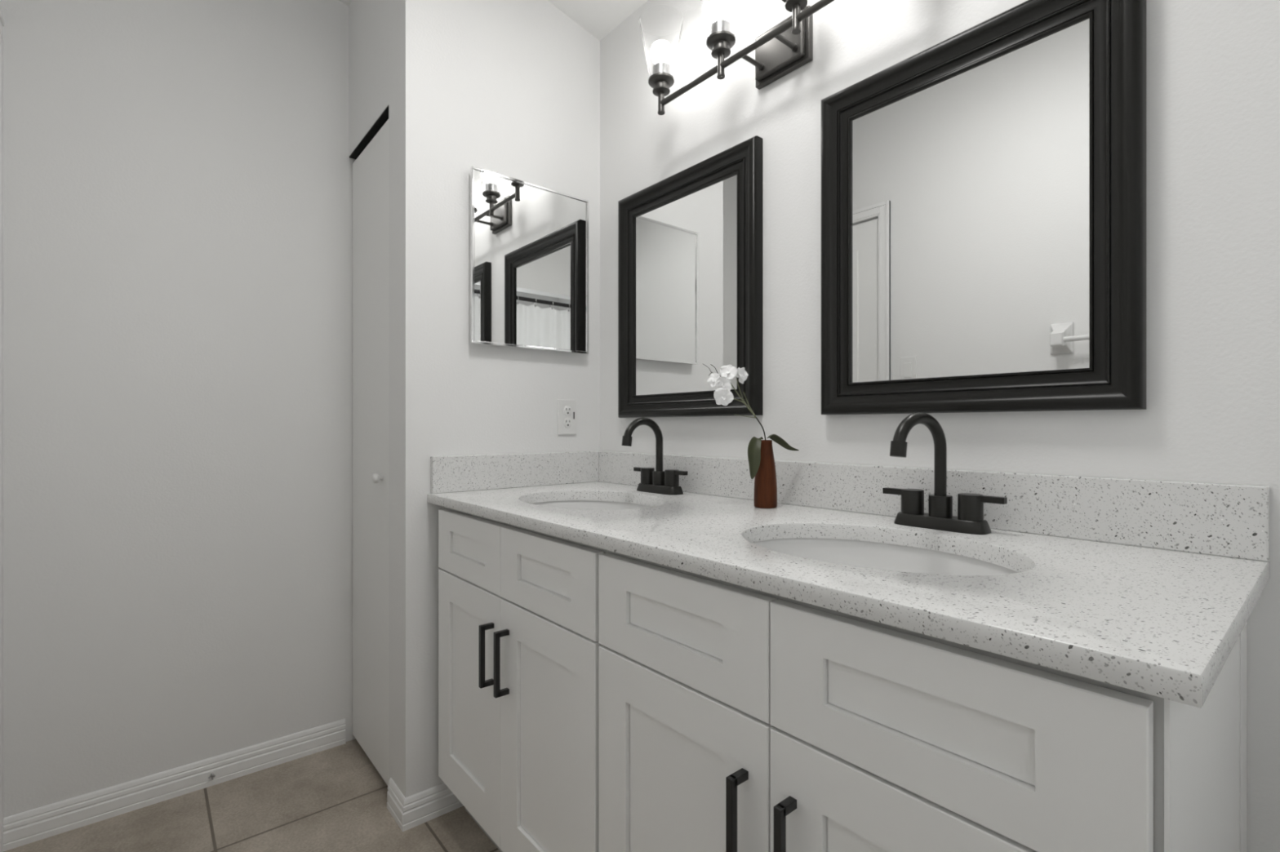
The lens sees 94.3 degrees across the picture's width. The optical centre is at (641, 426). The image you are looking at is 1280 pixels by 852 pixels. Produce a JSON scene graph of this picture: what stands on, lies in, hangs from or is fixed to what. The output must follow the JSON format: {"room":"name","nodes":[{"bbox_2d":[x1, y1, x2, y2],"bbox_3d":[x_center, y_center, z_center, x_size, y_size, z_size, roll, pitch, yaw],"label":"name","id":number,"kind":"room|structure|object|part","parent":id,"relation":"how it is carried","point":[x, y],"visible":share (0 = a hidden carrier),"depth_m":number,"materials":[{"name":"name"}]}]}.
{"room":"bathroom","nodes":[
{"label":"bathroom","id":0,"kind":"room"},
{"bbox_2d":[0,0,355,817],"bbox_3d":[-1.142,-0.279,1.980,1.570,2.710,0.100,0,0,-40],"label":"wall","id":1,"kind":"structure","parent":0,"point":[178,174],"depth_m":1.73,"materials":[{"name":"white paint"}]},
{"bbox_2d":[2,719,345,851],"bbox_3d":[-1.319,1.036,1.759,0.813,0.080,0.012,0,0,-40],"label":"baseboard","id":2,"kind":"structure","parent":1,"relation":"attached to","point":[20,829],"depth_m":1.71,"materials":[{"name":"white paint"}]},
{"bbox_2d":[208,771,215,779],"bbox_3d":[-1.282,1.042,1.770,0.017,0.019,0.018,0,0,-40],"label":"door stop","id":3,"kind":"object","parent":1,"relation":"attached to","point":[211,774],"visible":1,"depth_m":1.77,"materials":[{"name":"white paint"}]},
{"bbox_2d":[3,738,500,851],"bbox_3d":[-0.045,1.101,0.750,1.670,0.050,3.395,0,0,-40],"label":"floor","id":4,"kind":"structure","parent":0,"point":[334,799],"depth_m":1.62,"materials":[{"name":"beige tile"}]},
{"bbox_2d":[438,506,606,851],"bbox_3d":[-0.112,0.643,1.504,0.600,0.866,0.744,0,0,-40],"label":"vanity cabinet","id":5,"kind":"object","parent":4,"relation":"on","point":[518,607],"visible":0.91,"depth_m":1.27,"materials":[{"name":"grey wood"}]},
{"bbox_3d":[-0.425,0.666,1.475,0.019,0.562,0.364,0,0,-40],"label":"door","id":6,"kind":"part","parent":5,"relation":"part of","materials":[{"name":"white paint"}]},
{"bbox_3d":[-0.425,0.302,1.475,0.019,0.157,0.364,0,0,-40],"label":"drawer","id":7,"kind":"part","parent":5,"relation":"part of","materials":[{"name":"white paint"}]},
{"bbox_3d":[-0.351,0.518,1.346,0.033,0.140,0.011,0,0,-40],"label":"handle","id":8,"kind":"part","parent":5,"relation":"part of","materials":[{"name":"black metal"}]},
{"bbox_3d":[-0.304,0.514,1.290,0.033,0.140,0.011,0,0,-40],"label":"handle","id":9,"kind":"part","parent":5,"relation":"part of","materials":[{"name":"black metal"}]},
{"bbox_3d":[-0.191,0.666,1.195,0.019,0.562,0.362,0,0,-40],"label":"door","id":10,"kind":"part","parent":5,"relation":"part of","materials":[{"name":"white paint"}]},
{"bbox_3d":[-0.191,0.302,1.195,0.019,0.157,0.362,0,0,-40],"label":"drawer","id":11,"kind":"part","parent":5,"relation":"part of","materials":[{"name":"white paint"}]},
{"bbox_2d":[427,450,1270,707],"bbox_3d":[0.137,0.146,1.221,0.584,0.131,1.556,0,0,-40],"label":"countertop","id":12,"kind":"structure","parent":5,"relation":"on","point":[1150,587],"depth_m":0.87,"materials":[{"name":"stone"}]},
{"bbox_2d":[531,500,650,509],"bbox_3d":[-0.129,0.292,1.511,0.373,0.160,0.488,0,0,-40],"label":"sink","id":13,"kind":"object","parent":12,"relation":"in","point":[578,504],"visible":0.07,"depth_m":1.70,"materials":[{"name":"white ceramic"}]},
{"bbox_2d":[622,417,687,495],"bbox_3d":[0.024,0.078,1.653,0.176,0.208,0.188,0,0,-9],"label":"faucet","id":14,"kind":"object","parent":12,"relation":"on","point":[666,482],"visible":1,"depth_m":1.63,"materials":[{"name":"black metal"}]},
{"bbox_3d":[0.001,0.124,1.718,0.014,0.011,0.055,0,0,-40],"label":"lever","id":15,"kind":"part","parent":14,"relation":"part of","materials":[{"name":"black metal"}]},
{"bbox_3d":[0.007,0.051,1.611,0.020,0.152,0.148,0,0,43],"label":"spout","id":16,"kind":"part","parent":14,"relation":"part of","materials":[{"name":"black metal"}]},
{"bbox_3d":[0.018,0.140,1.697,0.040,0.045,0.040,0,0,-40],"label":"handle","id":17,"kind":"part","parent":14,"relation":"part of","materials":[{"name":"black metal"}]},
{"bbox_3d":[0.084,0.140,1.619,0.040,0.045,0.040,0,0,-40],"label":"handle","id":18,"kind":"part","parent":14,"relation":"part of","materials":[{"name":"black metal"}]},
{"bbox_3d":[0.101,0.124,1.598,0.014,0.011,0.055,0,0,-40],"label":"lever","id":19,"kind":"part","parent":14,"relation":"part of","materials":[{"name":"black metal"}]},
{"bbox_2d":[754,440,777,508],"bbox_3d":[0.282,0.106,1.347,0.052,0.152,0.052,0,0,-40],"label":"vase","id":20,"kind":"object","parent":12,"relation":"on","point":[765,480],"visible":0.9,"depth_m":1.33,"materials":[{"name":"brown ceramic"}]},
{"bbox_2d":[703,364,799,479],"bbox_3d":[0.253,-0.014,1.334,0.221,0.260,0.056,0,0,-6],"label":"orchid spray","id":21,"kind":"object","parent":20,"relation":"in","point":[723,396],"visible":1,"depth_m":1.33,"materials":[{"name":"white plant"}]},
{"bbox_3d":[0.166,-0.106,1.333,0.033,0.033,0.015,0,0,34],"label":"flower","id":22,"kind":"part","parent":21,"relation":"part of","materials":[{"name":"white plant"}]},
{"bbox_3d":[0.184,-0.067,1.323,0.044,0.040,0.018,0,0,4],"label":"flower","id":23,"kind":"part","parent":21,"relation":"part of","materials":[{"name":"white plant"}]},
{"bbox_3d":[0.184,-0.094,1.323,0.034,0.035,0.017,0,0,13],"label":"flower","id":24,"kind":"part","parent":21,"relation":"part of","materials":[{"name":"white plant"}]},
{"bbox_3d":[0.197,-0.124,1.334,0.040,0.034,0.016,0,0,16],"label":"flower","id":25,"kind":"part","parent":21,"relation":"part of","materials":[{"name":"white plant"}]},
{"bbox_3d":[0.230,-0.116,1.345,0.015,0.038,0.040,0,0,38],"label":"flower","id":26,"kind":"part","parent":21,"relation":"part of","materials":[{"name":"white plant"}]},
{"bbox_3d":[0.272,0.016,1.347,0.025,0.077,0.003,0,0,0],"label":"stem","id":27,"kind":"part","parent":21,"relation":"part of","materials":[{"name":"grey"}]},
{"bbox_2d":[751,537,1017,575],"bbox_3d":[0.360,0.292,0.931,0.373,0.160,0.488,0,0,-40],"label":"sink","id":28,"kind":"object","parent":12,"relation":"in","point":[866,554],"visible":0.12,"depth_m":1.08,"materials":[{"name":"white ceramic"}]},
{"bbox_2d":[882,412,1007,534],"bbox_3d":[0.533,0.078,1.047,0.187,0.208,0.178,0,0,18],"label":"faucet","id":29,"kind":"object","parent":12,"relation":"on","point":[970,518],"visible":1,"depth_m":1.05,"materials":[{"name":"black metal"}]},
{"bbox_3d":[0.491,0.124,1.133,0.014,0.011,0.055,0,0,-40],"label":"lever","id":30,"kind":"part","parent":29,"relation":"part of","materials":[{"name":"black metal"}]},
{"bbox_3d":[0.508,0.140,1.112,0.040,0.045,0.040,0,0,-40],"label":"handle","id":31,"kind":"part","parent":29,"relation":"part of","materials":[{"name":"black metal"}]},
{"bbox_3d":[0.488,0.051,1.037,0.148,0.152,0.020,0,0,-34],"label":"spout","id":32,"kind":"part","parent":29,"relation":"part of","materials":[{"name":"black metal"}]},
{"bbox_3d":[0.574,0.140,1.034,0.040,0.045,0.040,0,0,-40],"label":"handle","id":33,"kind":"part","parent":29,"relation":"part of","materials":[{"name":"black metal"}]},
{"bbox_3d":[0.592,0.124,1.013,0.014,0.011,0.055,0,0,-40],"label":"lever","id":34,"kind":"part","parent":29,"relation":"part of","materials":[{"name":"black metal"}]},
{"bbox_2d":[599,550,1247,851],"bbox_3d":[0.372,0.643,0.927,0.602,0.866,0.760,0,0,-40],"label":"vanity cabinet","id":35,"kind":"object","parent":4,"relation":"on","point":[733,717],"visible":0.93,"depth_m":0.68,"materials":[{"name":"grey wood"}]},
{"bbox_3d":[0.051,0.666,0.907,0.019,0.562,0.370,0,0,-40],"label":"door","id":36,"kind":"part","parent":35,"relation":"part of","materials":[{"name":"white paint"}]},
{"bbox_3d":[0.051,0.302,0.907,0.019,0.157,0.370,0,0,-40],"label":"drawer","id":37,"kind":"part","parent":35,"relation":"part of","materials":[{"name":"white paint"}]},
{"bbox_3d":[0.126,0.525,0.778,0.033,0.140,0.011,0,0,-40],"label":"handle","id":38,"kind":"part","parent":35,"relation":"part of","materials":[{"name":"black metal"}]},
{"bbox_3d":[0.175,0.526,0.720,0.033,0.140,0.011,0,0,-40],"label":"handle","id":39,"kind":"part","parent":35,"relation":"part of","materials":[{"name":"black metal"}]},
{"bbox_3d":[0.291,0.666,0.621,0.019,0.562,0.372,0,0,-40],"label":"door","id":40,"kind":"part","parent":35,"relation":"part of","materials":[{"name":"white paint"}]},
{"bbox_3d":[0.291,0.302,0.621,0.019,0.157,0.372,0,0,-40],"label":"drawer","id":41,"kind":"part","parent":35,"relation":"part of","materials":[{"name":"white paint"}]},
{"bbox_3d":[0.606,0.584,0.631,0.475,0.748,0.004,0,0,-40],"label":"panel","id":42,"kind":"part","parent":35,"relation":"part of","materials":[{"name":"white paint"}]},
{"bbox_2d":[348,0,393,781],"bbox_3d":[-0.811,-0.182,1.883,0.100,2.515,0.475,0,0,-40],"label":"wall","id":43,"kind":"structure","parent":0,"point":[371,22],"depth_m":1.75,"materials":[{"name":"white paint"}]},
{"bbox_2d":[349,105,388,159],"bbox_3d":[-0.846,-0.910,1.880,0.040,0.030,0.429,0,0,-40],"label":"door track","id":44,"kind":"object","parent":43,"relation":"attached to","point":[384,117],"visible":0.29,"depth_m":1.87,"materials":[{"name":"black metal"}]},
{"bbox_2d":[352,119,388,785],"bbox_3d":[-0.860,0.076,1.868,0.044,1.957,0.425,0,0,-40],"label":"door","id":45,"kind":"structure","parent":44,"relation":"hanging from","point":[371,168],"depth_m":1.88,"materials":[{"name":"white paint"}]},
{"bbox_3d":[-0.787,0.154,1.770,0.030,0.031,0.031,0,0,-40],"label":"knob","id":46,"kind":"part","parent":45,"relation":"part of","materials":[{"name":"white plastic"}]},
{"bbox_2d":[338,0,648,40],"bbox_3d":[-0.045,-1.489,0.750,1.670,0.411,3.395,0,0,-40],"label":"ceiling","id":47,"kind":"structure","parent":0,"point":[599,18],"depth_m":1.89,"materials":[{"name":"white paint"}]},
{"bbox_2d":[393,0,599,797],"bbox_3d":[-0.418,-0.182,1.837,0.644,2.515,0.100,0,0,-40],"label":"wall","id":48,"kind":"structure","parent":0,"point":[510,88],"depth_m":1.69,"materials":[{"name":"white paint"}]},
{"bbox_2d":[386,777,463,831],"bbox_3d":[-0.425,1.036,1.836,0.656,0.080,0.132,0,0,-40],"label":"baseboard","id":49,"kind":"structure","parent":48,"relation":"attached to","point":[415,810],"depth_m":1.62,"materials":[{"name":"white paint"}]},
{"bbox_2d":[470,165,588,354],"bbox_3d":[-0.334,-0.489,1.822,0.402,0.502,0.029,0,0,-40],"label":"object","id":50,"kind":"object","parent":48,"relation":"attached to","point":[529,242],"visible":1,"depth_m":1.80,"materials":[{"name":"silver metal"}]},
{"bbox_2d":[557,400,576,434],"bbox_3d":[-0.238,-0.031,1.916,0.069,0.112,0.009,0,0,-40],"label":"wall outlet","id":51,"kind":"object","parent":48,"relation":"attached to","point":[566,409],"visible":1,"depth_m":1.91,"materials":[{"name":"white plastic"}]},
{"bbox_2d":[564,405,571,416],"bbox_3d":[-0.237,-0.052,1.913,0.028,0.034,0.003,0,0,-40],"label":"receptacle","id":52,"kind":"object","parent":51,"relation":"attached to","point":[567,409],"depth_m":1.91,"materials":[{"name":"white plastic"}]},
{"bbox_2d":[564,417,571,428],"bbox_3d":[-0.237,-0.013,1.913,0.028,0.034,0.003,0,0,-40],"label":"receptacle","id":53,"kind":"object","parent":51,"relation":"attached to","point":[567,421],"depth_m":1.91,"materials":[{"name":"white plastic"}]},
{"bbox_2d":[600,0,1279,851],"bbox_3d":[0.556,-0.114,1.254,0.100,2.380,3.395,0,0,-40],"label":"wall","id":54,"kind":"structure","parent":0,"point":[1211,415],"depth_m":0.97,"materials":[{"name":"white paint"}]},
{"bbox_2d":[617,135,762,417],"bbox_3d":[0.113,-0.373,1.678,0.033,0.689,0.553,0,0,-40],"label":"framed mirror","id":55,"kind":"object","parent":54,"relation":"attached to","point":[690,242],"visible":0.97,"depth_m":1.64,"materials":[{"name":"black mirror"}]},
{"bbox_2d":[635,173,737,395],"bbox_3d":[0.116,-0.373,1.681,0.004,0.555,0.419,0,0,-40],"label":"mirror glass","id":56,"kind":"object","parent":55,"relation":"attached to","point":[686,240],"depth_m":1.66,"materials":[{"name":"white"}]},
{"bbox_2d":[638,0,835,115],"bbox_3d":[0.281,-0.971,1.372,0.169,0.256,0.774,0,0,-40],"label":"vanity light","id":57,"kind":"object","parent":54,"relation":"attached to","point":[786,46],"visible":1,"depth_m":1.42,"materials":[{"name":"black metal"}]},
{"bbox_2d":[652,62,670,74],"bbox_3d":[0.055,-0.958,1.607,0.047,0.032,0.047,0,0,-40],"label":"socket","id":58,"kind":"object","parent":57,"relation":"attached to","point":[659,68],"depth_m":1.59,"materials":[{"name":"grey metal"}]},
{"bbox_3d":[0.055,-1.021,1.607,0.124,0.156,0.124,0,0,-40],"label":"lamp shade","id":59,"kind":"part","parent":57,"relation":"part of","materials":[{"name":"clear glass"}]},
{"bbox_3d":[0.055,-1.008,1.607,0.060,0.068,0.060,0,0,-40],"label":"bulb","id":60,"kind":"part","parent":57,"relation":"part of","materials":[{"name":"white glass"}]},
{"bbox_2d":[711,19,730,34],"bbox_3d":[0.194,-0.958,1.441,0.047,0.032,0.047,0,0,-40],"label":"socket","id":61,"kind":"object","parent":57,"relation":"attached to","point":[718,26],"depth_m":1.42,"materials":[{"name":"grey metal"}]},
{"bbox_3d":[0.194,-1.021,1.441,0.124,0.156,0.124,0,0,-40],"label":"lamp shade","id":62,"kind":"part","parent":57,"relation":"part of","materials":[{"name":"clear glass"}]},
{"bbox_3d":[0.194,-1.008,1.441,0.060,0.068,0.060,0,0,-40],"label":"bulb","id":63,"kind":"part","parent":57,"relation":"part of","materials":[{"name":"white glass"}]},
{"bbox_3d":[0.264,-0.874,1.418,0.079,0.015,0.015,0,0,-40],"label":"arm","id":64,"kind":"part","parent":57,"relation":"part of","materials":[{"name":"brown metal"}]},
{"bbox_3d":[0.335,-0.905,1.417,0.029,0.123,0.156,0,0,-40],"label":"plate","id":65,"kind":"part","parent":57,"relation":"part of","materials":[{"name":"brown metal"}]},
{"bbox_3d":[0.326,-0.874,1.345,0.079,0.015,0.015,0,0,-40],"label":"arm","id":66,"kind":"part","parent":57,"relation":"part of","materials":[{"name":"brown metal"}]},
{"bbox_2d":[598,450,1269,561],"bbox_3d":[0.353,0.132,1.402,0.019,0.101,1.556,0,0,-40],"label":"backsplash","id":67,"kind":"structure","parent":54,"relation":"attached to","point":[1215,519],"depth_m":1.00,"materials":[{"name":"stone"}]},
{"bbox_2d":[821,0,1146,414],"bbox_3d":[0.586,-0.378,1.115,0.033,0.702,0.556,0,0,-40],"label":"framed mirror","id":68,"kind":"object","parent":54,"relation":"attached to","point":[984,189],"visible":1,"depth_m":1.06,"materials":[{"name":"black mirror"}]},
{"bbox_2d":[851,17,1088,382],"bbox_3d":[0.589,-0.378,1.117,0.004,0.568,0.422,0,0,-40],"label":"mirror glass","id":69,"kind":"object","parent":68,"relation":"attached to","point":[970,180],"depth_m":1.08,"materials":[{"name":"white"}]},
{"bbox_3d":[-0.646,-0.279,0.245,0.100,2.710,3.195,0,0,-40],"label":"wall","id":70,"kind":"structure","parent":0,"visible":0},
{"bbox_2d":[0,8,4,851],"bbox_3d":[-1.355,0.020,1.181,0.017,2.111,0.852,0,0,-40],"label":"door frame","id":71,"kind":"structure","parent":70,"relation":"attached to","point":[2,19],"depth_m":1.49,"materials":[{"name":"white paint"}]}
]}

